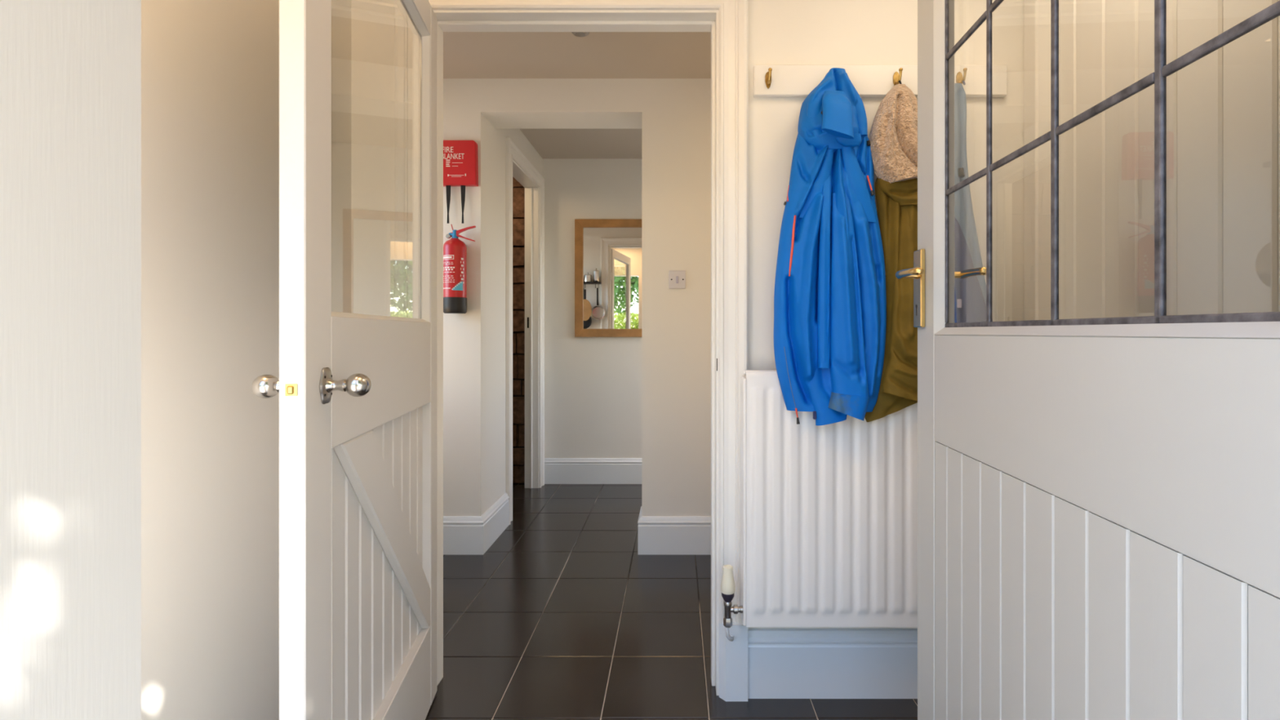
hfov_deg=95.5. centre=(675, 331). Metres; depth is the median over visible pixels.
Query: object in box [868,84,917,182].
hood
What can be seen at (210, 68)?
wall
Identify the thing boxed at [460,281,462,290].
print
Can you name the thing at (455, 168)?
print
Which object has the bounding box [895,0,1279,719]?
door
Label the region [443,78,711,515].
wall
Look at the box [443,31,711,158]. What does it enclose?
ceiling
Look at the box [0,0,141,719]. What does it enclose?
door frame
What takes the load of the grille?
attached to the radiator
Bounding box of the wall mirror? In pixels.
[574,218,641,337]
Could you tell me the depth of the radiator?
1.75 m
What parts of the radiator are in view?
panel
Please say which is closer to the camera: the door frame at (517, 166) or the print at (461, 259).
the print at (461, 259)
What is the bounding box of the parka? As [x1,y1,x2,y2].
[864,80,917,422]
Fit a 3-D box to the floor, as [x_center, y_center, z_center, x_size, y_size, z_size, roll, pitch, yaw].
[-0.556,1.210,2.507,3.939,0.080,4.474,0,0,0]
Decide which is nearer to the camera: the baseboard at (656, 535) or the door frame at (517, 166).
the baseboard at (656, 535)
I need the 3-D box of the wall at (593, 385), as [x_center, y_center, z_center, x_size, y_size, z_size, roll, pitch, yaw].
[0.084,-0.085,4.534,2.432,2.510,0.100,0,0,0]
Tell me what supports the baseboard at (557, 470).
attached to the wall at (593, 385)
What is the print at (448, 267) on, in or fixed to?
attached to the fire extinguisher
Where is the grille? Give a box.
[743,369,777,373]
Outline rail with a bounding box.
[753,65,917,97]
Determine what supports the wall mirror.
attached to the wall at (593, 385)
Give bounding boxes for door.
[251,0,436,719]
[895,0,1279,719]
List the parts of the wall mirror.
frame rail, frame rail, frame rail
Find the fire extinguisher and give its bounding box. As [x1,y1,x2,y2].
[443,224,475,313]
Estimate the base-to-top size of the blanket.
0.433 m
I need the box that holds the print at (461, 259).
[460,257,463,283]
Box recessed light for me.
[571,31,589,36]
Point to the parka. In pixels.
(893, 135)
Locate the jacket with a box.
[773,67,886,426]
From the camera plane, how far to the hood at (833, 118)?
1.72 m
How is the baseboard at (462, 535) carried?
attached to the wall at (673, 115)
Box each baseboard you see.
[443,493,509,555]
[544,457,641,484]
[637,506,711,555]
[747,628,917,698]
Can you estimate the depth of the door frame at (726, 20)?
1.85 m
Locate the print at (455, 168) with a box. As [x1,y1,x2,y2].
[448,162,463,175]
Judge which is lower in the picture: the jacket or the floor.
the floor
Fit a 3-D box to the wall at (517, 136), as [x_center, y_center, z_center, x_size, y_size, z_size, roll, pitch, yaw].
[-1.082,-0.085,3.901,0.100,2.510,1.167,0,0,0]
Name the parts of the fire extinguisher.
squeeze lever, carry handle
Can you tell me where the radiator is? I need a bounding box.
[720,369,917,641]
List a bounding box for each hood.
[797,67,867,152]
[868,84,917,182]
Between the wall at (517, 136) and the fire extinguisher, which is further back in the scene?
the wall at (517, 136)
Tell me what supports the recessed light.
in the ceiling
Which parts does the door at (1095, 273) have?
lever, handle plate, pane, pane, pane, pane, pane, pane, pane, rail, pane, pane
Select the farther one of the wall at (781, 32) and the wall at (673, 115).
the wall at (673, 115)
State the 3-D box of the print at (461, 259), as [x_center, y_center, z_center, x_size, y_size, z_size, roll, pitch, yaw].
[-1.095,-0.314,2.971,0.001,0.131,0.020,0,0,31]
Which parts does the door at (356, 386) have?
knob, latch plate, knob, pane, rail, rail, rail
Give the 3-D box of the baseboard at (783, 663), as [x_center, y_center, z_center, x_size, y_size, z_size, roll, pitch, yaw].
[0.692,1.063,1.859,0.936,0.214,0.021,0,0,0]
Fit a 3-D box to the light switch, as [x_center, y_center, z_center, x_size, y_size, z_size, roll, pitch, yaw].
[0.007,-0.277,3.059,0.088,0.095,0.013,0,0,0]
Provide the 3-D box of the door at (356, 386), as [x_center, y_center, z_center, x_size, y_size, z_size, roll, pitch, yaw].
[-0.685,0.073,1.429,0.195,2.177,0.930,0,0,-4]
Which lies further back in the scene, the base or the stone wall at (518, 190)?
the stone wall at (518, 190)
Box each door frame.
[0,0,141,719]
[428,0,748,701]
[505,137,544,524]
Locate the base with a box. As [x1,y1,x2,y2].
[443,297,466,313]
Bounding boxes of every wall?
[141,0,279,719]
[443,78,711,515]
[495,128,542,502]
[512,177,524,483]
[542,158,641,458]
[747,0,917,628]
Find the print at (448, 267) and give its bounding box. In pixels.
[443,262,454,288]
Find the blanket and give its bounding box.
[443,140,478,223]
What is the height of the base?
0.083 m
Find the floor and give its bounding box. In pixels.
[425,483,917,719]
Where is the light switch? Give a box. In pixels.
[669,270,685,288]

